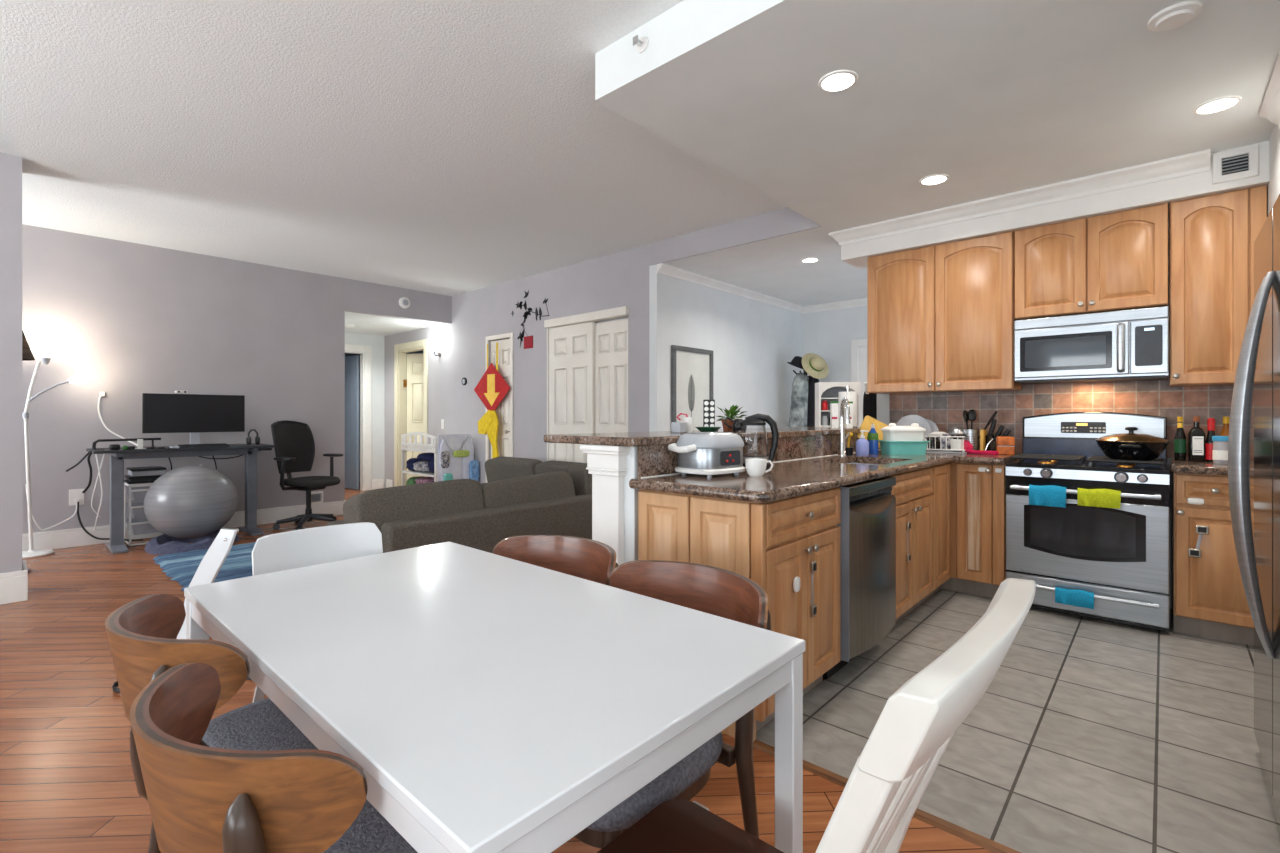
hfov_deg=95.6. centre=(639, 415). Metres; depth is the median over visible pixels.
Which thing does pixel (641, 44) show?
sprinkler
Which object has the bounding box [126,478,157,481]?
folder
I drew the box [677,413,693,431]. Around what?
cup
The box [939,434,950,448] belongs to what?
cup
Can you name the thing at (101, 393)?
charging cable
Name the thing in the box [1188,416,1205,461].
liquor bottle
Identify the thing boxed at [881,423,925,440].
container
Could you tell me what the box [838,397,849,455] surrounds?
faucet
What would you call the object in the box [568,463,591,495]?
cushion
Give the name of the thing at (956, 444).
cup
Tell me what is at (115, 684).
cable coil
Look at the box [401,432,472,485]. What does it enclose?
storage rack
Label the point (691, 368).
framed picture
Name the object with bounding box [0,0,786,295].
ceiling
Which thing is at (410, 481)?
clothes
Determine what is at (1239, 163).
air vent
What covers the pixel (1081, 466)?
cooktop
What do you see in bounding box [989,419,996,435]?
knife
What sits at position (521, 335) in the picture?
decal
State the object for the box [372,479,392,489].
baseboard
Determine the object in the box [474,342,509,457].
ornament
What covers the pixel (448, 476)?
toy
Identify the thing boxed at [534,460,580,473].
cushion
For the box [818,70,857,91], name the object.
recessed light
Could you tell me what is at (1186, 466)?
countertop
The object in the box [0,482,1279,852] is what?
floor
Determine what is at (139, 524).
trolley
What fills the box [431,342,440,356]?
wall sconce
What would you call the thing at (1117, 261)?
upper cabinet
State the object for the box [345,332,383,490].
wall
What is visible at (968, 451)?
tray
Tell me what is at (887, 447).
tub
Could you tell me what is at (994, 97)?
ceiling
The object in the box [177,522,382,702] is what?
chair
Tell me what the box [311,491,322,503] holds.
power outlet
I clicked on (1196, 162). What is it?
trim
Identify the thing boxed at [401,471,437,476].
shelf
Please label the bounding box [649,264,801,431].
wall
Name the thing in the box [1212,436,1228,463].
jar
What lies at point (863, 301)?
trim
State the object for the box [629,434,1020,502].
countertop
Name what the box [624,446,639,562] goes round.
wall
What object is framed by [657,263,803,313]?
trim
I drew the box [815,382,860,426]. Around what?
bookcase
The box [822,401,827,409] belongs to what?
jar
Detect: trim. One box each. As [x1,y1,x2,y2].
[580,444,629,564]
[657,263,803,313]
[753,740,1020,852]
[802,298,866,313]
[829,149,1210,245]
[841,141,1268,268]
[1259,49,1279,128]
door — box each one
[345,344,371,490]
[394,339,427,486]
[486,332,513,482]
[544,306,628,462]
[851,339,866,423]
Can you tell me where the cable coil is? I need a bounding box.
[112,681,119,692]
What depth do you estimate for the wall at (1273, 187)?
3.02 m
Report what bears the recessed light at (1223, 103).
in the ceiling at (994, 97)
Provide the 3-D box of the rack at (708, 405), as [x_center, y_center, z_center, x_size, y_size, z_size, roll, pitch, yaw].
[0.413,-0.003,3.473,0.100,0.190,0.080,0,0,2]
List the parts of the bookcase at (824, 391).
panel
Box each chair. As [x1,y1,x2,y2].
[105,594,318,852]
[129,663,417,852]
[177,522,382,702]
[271,420,342,529]
[492,535,618,584]
[574,560,771,848]
[597,578,1035,852]
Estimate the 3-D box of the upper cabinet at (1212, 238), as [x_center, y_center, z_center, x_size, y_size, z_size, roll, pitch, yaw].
[3.378,-0.727,3.408,0.392,1.084,0.344,0,0,42]
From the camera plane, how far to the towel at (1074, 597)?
3.43 m
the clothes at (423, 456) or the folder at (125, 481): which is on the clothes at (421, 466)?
the clothes at (423, 456)
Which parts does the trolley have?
drawer, drawer, drawer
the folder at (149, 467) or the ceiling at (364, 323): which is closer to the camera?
the folder at (149, 467)
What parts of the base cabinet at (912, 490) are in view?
door, drawer, door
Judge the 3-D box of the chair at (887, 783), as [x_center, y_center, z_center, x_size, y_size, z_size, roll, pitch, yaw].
[0.171,0.717,0.822,0.623,1.006,0.456,0,0,42]
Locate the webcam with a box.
[175,391,187,393]
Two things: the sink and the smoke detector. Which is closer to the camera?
the sink
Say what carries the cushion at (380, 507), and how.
on the sectional sofa
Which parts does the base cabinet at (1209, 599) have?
knob, drawer, knob, door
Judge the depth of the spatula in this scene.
4.21 m
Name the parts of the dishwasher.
kick plate, door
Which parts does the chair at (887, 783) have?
seat, leg, leg, leg, rail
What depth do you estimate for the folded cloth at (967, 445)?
4.20 m
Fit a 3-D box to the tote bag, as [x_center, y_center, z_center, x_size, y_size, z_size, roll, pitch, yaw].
[1.990,-0.066,4.981,0.091,0.440,0.238,0,0,42]
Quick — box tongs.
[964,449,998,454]
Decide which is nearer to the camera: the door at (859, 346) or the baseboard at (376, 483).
the door at (859, 346)
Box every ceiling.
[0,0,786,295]
[345,311,440,335]
[595,0,1279,305]
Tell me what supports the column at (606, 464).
attached to the wall at (630, 495)
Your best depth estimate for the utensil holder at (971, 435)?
4.25 m
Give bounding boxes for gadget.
[109,444,119,449]
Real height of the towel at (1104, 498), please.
0.106 m
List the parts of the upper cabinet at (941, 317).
door, door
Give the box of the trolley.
[124,483,162,545]
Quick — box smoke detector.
[399,297,409,307]
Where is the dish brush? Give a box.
[846,432,852,454]
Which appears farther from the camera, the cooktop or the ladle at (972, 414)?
the ladle at (972, 414)
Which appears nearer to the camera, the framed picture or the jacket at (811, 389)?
the framed picture
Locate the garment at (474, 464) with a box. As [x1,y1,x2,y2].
[469,460,478,480]
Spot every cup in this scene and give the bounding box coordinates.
[246,436,250,444]
[255,436,259,444]
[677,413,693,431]
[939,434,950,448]
[950,439,962,449]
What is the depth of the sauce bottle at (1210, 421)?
3.38 m
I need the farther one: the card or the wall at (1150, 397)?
the card
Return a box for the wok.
[1095,427,1169,460]
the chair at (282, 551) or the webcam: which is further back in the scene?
the webcam
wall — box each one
[0,152,21,572]
[22,224,451,533]
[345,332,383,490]
[384,207,821,487]
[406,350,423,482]
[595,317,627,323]
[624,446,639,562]
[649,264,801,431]
[802,305,866,381]
[877,216,1253,608]
[1267,125,1279,216]
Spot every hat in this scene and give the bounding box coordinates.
[787,356,803,368]
[802,353,828,378]
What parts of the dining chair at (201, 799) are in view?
leg, leg, backrest, seat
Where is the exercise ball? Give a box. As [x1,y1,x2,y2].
[144,465,237,538]
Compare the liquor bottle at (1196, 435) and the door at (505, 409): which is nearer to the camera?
the liquor bottle at (1196, 435)
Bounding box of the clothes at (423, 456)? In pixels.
[417,453,433,460]
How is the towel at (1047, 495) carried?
hanging from the stove
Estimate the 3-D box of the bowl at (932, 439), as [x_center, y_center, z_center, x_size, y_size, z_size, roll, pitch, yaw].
[2.183,0.197,4.329,0.110,0.090,0.110,0,0,42]
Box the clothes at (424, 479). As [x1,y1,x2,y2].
[415,477,433,483]
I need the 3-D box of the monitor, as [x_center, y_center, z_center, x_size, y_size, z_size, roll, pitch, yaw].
[-4.471,0.043,5.837,0.200,0.520,0.825,0,0,42]
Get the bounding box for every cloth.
[453,450,469,456]
[960,440,972,451]
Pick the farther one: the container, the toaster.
the container
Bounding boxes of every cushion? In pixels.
[343,479,484,532]
[481,471,574,507]
[485,456,542,482]
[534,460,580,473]
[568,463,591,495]
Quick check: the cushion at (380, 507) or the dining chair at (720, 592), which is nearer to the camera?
the dining chair at (720, 592)
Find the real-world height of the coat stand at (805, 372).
1.900 m
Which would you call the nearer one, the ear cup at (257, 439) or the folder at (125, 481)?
the folder at (125, 481)
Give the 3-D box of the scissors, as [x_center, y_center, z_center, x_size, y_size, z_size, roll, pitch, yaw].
[2.529,0.192,4.176,0.091,0.143,0.018,0,0,33]
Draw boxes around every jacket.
[789,373,808,426]
[807,376,818,426]
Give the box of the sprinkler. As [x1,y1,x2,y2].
[633,35,647,52]
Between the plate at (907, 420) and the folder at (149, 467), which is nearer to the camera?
the plate at (907, 420)
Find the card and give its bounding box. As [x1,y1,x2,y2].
[524,336,532,348]
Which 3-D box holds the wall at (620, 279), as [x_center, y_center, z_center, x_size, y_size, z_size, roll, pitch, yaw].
[-1.437,-0.245,7.225,7.825,2.930,0.140,0,0,42]
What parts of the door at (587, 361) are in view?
sliding panel, sliding panel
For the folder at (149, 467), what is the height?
0.018 m
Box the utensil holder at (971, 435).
[963,429,978,449]
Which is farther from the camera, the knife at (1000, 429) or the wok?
the knife at (1000, 429)
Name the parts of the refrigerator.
handle, handle, door, door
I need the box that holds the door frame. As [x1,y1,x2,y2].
[345,353,359,481]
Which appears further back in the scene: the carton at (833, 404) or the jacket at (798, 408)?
the jacket at (798, 408)
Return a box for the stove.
[1005,412,1169,631]
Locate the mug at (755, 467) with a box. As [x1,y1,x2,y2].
[745,458,772,476]
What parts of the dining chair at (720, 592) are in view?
leg, seat frame, seat, backrest, rail, leg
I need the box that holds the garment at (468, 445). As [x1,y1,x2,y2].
[462,439,473,478]
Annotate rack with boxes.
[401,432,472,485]
[703,400,717,431]
[924,435,966,453]
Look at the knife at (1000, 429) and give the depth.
4.18 m
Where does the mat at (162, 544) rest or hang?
on the floor
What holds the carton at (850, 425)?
on the bar
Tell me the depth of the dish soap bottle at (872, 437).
4.09 m
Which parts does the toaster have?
handle, lid, lid plate, control panel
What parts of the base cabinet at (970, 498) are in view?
door, door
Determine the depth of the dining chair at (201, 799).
0.75 m
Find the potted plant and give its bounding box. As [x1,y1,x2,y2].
[717,405,746,430]
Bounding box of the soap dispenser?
[856,430,868,455]
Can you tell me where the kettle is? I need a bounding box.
[735,414,778,468]
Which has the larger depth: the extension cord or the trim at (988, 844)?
the extension cord
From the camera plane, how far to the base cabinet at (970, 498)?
3.86 m
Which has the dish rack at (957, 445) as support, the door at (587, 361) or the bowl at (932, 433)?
the bowl at (932, 433)
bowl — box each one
[696,427,720,431]
[926,437,939,448]
[928,432,947,435]
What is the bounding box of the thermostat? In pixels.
[462,377,466,384]
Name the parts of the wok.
handle, lid knob, lid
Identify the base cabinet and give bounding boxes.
[638,487,840,740]
[846,462,1005,605]
[889,467,933,623]
[1172,472,1253,645]
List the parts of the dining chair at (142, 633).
leg, leg, backrest, seat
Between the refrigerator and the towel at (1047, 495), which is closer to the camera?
the refrigerator
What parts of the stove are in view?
burner knob, glass, handle, oven door, drawer, control panel, handle, burner knob, burner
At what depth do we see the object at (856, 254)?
3.75 m
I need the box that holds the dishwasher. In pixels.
[823,476,895,678]
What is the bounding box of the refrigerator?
[1228,194,1279,820]
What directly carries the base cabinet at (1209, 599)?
on the floor
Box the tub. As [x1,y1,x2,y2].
[878,440,930,454]
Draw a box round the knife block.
[986,434,995,450]
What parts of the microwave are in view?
glass, door, handle, control panel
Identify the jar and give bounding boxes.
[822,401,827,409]
[822,416,827,424]
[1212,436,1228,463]
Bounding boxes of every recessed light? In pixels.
[345,324,354,327]
[801,258,818,262]
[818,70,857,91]
[920,174,948,185]
[1193,96,1241,114]
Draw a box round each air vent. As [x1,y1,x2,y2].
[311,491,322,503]
[1212,144,1258,184]
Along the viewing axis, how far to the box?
3.20 m
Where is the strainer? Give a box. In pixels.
[948,426,964,434]
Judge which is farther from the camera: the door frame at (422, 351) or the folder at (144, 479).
the door frame at (422, 351)
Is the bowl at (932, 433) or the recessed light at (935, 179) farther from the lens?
the bowl at (932, 433)
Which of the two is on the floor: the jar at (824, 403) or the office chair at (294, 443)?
the office chair at (294, 443)
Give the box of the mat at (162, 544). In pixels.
[144,529,239,554]
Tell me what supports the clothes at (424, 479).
on the clothes
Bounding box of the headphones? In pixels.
[246,429,259,444]
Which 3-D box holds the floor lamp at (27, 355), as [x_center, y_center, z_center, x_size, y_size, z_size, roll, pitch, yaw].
[-4.869,0.223,4.456,0.310,1.995,0.308,0,0,42]
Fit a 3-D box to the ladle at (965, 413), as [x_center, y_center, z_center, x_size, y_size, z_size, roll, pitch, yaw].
[2.439,0.104,4.333,0.047,0.294,0.080,0,0,12]
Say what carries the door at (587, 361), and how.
in the wall at (620, 279)
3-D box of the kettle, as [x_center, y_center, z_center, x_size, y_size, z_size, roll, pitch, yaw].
[0.590,0.129,2.998,0.200,0.283,0.181,0,0,42]
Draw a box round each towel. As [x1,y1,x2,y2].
[1029,484,1066,507]
[1055,587,1094,608]
[1077,488,1120,508]
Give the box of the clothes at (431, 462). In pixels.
[428,460,433,472]
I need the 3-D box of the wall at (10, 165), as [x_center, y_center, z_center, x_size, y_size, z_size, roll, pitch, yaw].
[-5.255,-0.245,2.797,0.350,2.930,3.110,0,0,42]
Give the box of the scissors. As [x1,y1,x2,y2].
[984,433,997,450]
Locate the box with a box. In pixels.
[671,422,686,432]
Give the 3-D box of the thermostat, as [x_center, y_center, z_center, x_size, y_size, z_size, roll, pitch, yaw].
[-2.438,-0.480,8.045,0.109,0.109,0.023,0,0,42]
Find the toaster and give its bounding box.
[668,432,745,477]
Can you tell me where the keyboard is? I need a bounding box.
[177,443,229,447]
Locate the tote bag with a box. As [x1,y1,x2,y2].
[863,391,876,419]
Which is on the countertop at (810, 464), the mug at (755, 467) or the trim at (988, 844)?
the mug at (755, 467)
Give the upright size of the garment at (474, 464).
0.306 m
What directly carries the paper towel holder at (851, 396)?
on the bar
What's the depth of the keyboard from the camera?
5.64 m
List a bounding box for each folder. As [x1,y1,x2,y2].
[124,475,160,478]
[124,480,154,483]
[126,466,165,470]
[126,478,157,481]
[128,470,164,476]
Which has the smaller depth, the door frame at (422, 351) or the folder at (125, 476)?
the folder at (125, 476)
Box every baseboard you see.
[0,561,27,604]
[22,500,345,550]
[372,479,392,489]
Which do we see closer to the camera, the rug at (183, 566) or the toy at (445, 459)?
the rug at (183, 566)
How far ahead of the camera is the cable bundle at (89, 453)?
5.25 m
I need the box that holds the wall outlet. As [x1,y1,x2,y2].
[69,489,83,505]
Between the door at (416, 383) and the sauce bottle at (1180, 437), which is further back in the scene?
the door at (416, 383)
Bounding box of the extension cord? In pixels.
[25,484,78,530]
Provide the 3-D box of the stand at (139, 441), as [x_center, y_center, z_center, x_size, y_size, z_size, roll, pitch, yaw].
[-4.592,0.258,5.330,0.080,0.090,0.080,0,0,42]
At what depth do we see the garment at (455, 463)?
7.55 m
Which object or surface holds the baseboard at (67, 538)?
attached to the wall at (135, 319)
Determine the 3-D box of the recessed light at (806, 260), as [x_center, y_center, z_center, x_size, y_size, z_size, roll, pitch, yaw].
[1.623,-1.486,5.540,0.166,0.006,0.166,0,0,42]
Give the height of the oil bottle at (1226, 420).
0.268 m
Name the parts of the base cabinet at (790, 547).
panel, panel, corner post, door, drawer, knob, knob, knob, door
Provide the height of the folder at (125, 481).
0.018 m
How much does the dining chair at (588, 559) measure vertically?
0.795 m
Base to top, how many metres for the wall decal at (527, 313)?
0.449 m
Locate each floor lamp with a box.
[22,330,34,572]
[22,348,86,558]
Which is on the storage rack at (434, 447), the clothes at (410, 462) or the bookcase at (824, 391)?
the clothes at (410, 462)
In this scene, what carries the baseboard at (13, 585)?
attached to the wall at (10, 165)
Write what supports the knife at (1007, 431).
in the knife block
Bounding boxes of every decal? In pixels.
[517,328,524,346]
[518,299,548,334]
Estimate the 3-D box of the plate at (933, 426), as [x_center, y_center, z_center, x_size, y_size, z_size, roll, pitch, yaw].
[2.182,0.128,4.475,0.220,0.216,0.045,0,0,28]
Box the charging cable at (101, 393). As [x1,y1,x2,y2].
[98,392,136,445]
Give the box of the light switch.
[441,419,443,428]
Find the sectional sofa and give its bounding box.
[326,456,591,552]
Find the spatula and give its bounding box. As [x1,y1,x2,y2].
[978,411,996,439]
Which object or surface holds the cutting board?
on the countertop at (810, 464)
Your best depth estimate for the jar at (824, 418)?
4.83 m
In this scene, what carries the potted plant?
on the bar
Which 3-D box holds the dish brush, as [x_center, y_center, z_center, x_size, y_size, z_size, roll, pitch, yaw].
[1.450,0.192,4.040,0.068,0.156,0.067,0,0,42]
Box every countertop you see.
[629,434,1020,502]
[1170,459,1253,476]
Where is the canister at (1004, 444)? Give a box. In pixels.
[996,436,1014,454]
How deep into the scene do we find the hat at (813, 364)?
7.16 m
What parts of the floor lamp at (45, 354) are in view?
lamp shade, reading arm, lamp shade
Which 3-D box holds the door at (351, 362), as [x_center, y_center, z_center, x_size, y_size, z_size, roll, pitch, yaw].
[-5.057,0.035,9.481,0.857,2.370,0.960,0,0,42]
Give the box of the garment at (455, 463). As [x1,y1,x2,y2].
[439,438,461,480]
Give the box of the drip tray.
[926,450,966,453]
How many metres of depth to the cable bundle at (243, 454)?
5.94 m
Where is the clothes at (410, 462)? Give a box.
[406,458,421,470]
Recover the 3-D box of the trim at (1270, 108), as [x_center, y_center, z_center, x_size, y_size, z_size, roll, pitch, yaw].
[2.730,-1.440,2.446,0.075,0.100,1.030,0,0,42]
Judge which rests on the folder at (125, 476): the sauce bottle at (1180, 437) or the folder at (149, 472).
the folder at (149, 472)
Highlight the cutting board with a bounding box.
[857,416,887,449]
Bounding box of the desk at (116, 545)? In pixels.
[86,443,274,553]
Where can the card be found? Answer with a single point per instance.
(528, 340)
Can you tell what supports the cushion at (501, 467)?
on the sectional sofa
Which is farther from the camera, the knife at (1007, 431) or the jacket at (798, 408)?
the jacket at (798, 408)
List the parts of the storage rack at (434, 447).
lattice rail, arched rail, panel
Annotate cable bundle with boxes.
[66,450,104,530]
[168,454,243,469]
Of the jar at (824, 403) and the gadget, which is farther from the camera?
the gadget
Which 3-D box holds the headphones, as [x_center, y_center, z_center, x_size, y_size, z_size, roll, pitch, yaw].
[-4.076,0.221,6.111,0.080,0.163,0.120,0,0,42]
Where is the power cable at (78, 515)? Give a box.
[77,502,142,540]
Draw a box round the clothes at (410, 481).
[406,476,423,484]
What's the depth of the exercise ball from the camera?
5.25 m
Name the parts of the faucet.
spout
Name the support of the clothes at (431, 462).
on the storage rack at (434, 447)
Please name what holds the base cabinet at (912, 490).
on the floor
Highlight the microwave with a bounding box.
[1014,306,1168,383]
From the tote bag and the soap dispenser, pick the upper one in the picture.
the tote bag
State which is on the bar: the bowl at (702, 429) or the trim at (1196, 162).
the bowl at (702, 429)
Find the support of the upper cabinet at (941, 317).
attached to the wall at (1150, 397)
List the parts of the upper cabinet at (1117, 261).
door, door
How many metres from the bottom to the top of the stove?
1.228 m
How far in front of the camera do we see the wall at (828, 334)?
7.64 m
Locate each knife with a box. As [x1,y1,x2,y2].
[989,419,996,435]
[994,425,1003,438]
[1001,429,1010,435]
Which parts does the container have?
lid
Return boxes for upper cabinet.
[867,231,1020,393]
[1015,203,1167,319]
[1169,185,1266,386]
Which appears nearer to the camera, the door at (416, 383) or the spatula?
the spatula
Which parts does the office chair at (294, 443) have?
arm, leg, backrest, leg, seat, leg, leg, arm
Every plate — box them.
[896,415,930,438]
[925,419,938,432]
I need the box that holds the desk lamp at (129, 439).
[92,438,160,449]
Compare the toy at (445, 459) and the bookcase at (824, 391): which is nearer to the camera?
the bookcase at (824, 391)
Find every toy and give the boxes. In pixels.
[441,451,449,467]
[444,473,452,480]
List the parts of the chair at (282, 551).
bent frame, leg, backrest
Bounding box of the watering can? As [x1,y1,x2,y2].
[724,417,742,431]
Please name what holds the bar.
on the wall at (630, 495)
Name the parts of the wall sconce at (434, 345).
globe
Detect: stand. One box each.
[135,439,145,448]
[793,369,809,377]
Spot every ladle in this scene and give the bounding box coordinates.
[963,410,968,428]
[967,409,976,428]
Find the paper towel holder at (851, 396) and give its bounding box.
[838,386,856,427]
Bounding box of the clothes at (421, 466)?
[413,461,429,471]
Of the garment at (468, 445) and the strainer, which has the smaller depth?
the strainer
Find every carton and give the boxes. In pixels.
[830,401,838,428]
[845,401,852,427]
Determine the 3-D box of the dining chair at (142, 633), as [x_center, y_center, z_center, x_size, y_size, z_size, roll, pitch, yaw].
[-0.877,0.825,1.397,0.549,0.795,0.614,0,0,41]
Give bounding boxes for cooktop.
[1005,459,1169,474]
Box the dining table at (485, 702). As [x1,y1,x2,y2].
[184,542,804,852]
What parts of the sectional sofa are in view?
armrest, frame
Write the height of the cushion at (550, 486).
0.418 m
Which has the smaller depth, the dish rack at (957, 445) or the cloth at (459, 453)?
the dish rack at (957, 445)
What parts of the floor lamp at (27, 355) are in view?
lamp shade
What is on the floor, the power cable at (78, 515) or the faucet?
the power cable at (78, 515)
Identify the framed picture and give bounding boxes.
[671,345,712,429]
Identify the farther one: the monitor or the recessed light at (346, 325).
the recessed light at (346, 325)
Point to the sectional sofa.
(520, 496)
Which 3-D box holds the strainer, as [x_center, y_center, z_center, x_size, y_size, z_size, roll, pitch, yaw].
[2.372,0.109,4.342,0.120,0.062,0.119,0,0,42]
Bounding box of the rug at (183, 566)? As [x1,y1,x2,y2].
[153,542,255,591]
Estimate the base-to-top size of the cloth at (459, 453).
0.092 m
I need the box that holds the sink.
[847,463,882,464]
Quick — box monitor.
[142,393,244,443]
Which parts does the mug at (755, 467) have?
handle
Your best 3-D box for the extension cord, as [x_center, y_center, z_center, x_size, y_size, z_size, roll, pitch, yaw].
[-5.336,0.816,5.271,0.040,0.432,0.357,0,0,32]
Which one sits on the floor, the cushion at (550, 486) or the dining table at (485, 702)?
the dining table at (485, 702)
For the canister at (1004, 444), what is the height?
0.125 m
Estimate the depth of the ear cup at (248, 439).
6.06 m
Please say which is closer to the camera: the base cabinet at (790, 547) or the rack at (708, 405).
the base cabinet at (790, 547)
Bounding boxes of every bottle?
[867,423,878,453]
[1174,417,1185,460]
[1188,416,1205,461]
[1206,418,1214,461]
[1220,416,1229,435]
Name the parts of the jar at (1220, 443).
lid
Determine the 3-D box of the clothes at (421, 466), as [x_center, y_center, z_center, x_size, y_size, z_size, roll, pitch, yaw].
[-2.886,0.688,7.996,0.408,0.154,0.412,0,0,42]
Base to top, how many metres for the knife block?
0.138 m
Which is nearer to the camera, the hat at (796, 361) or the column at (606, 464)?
the column at (606, 464)
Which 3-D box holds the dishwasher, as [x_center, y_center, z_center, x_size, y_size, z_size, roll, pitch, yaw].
[0.921,0.770,3.017,0.645,0.900,0.617,0,0,42]
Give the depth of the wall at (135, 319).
5.92 m
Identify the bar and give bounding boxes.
[544,427,860,446]
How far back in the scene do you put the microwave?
3.63 m

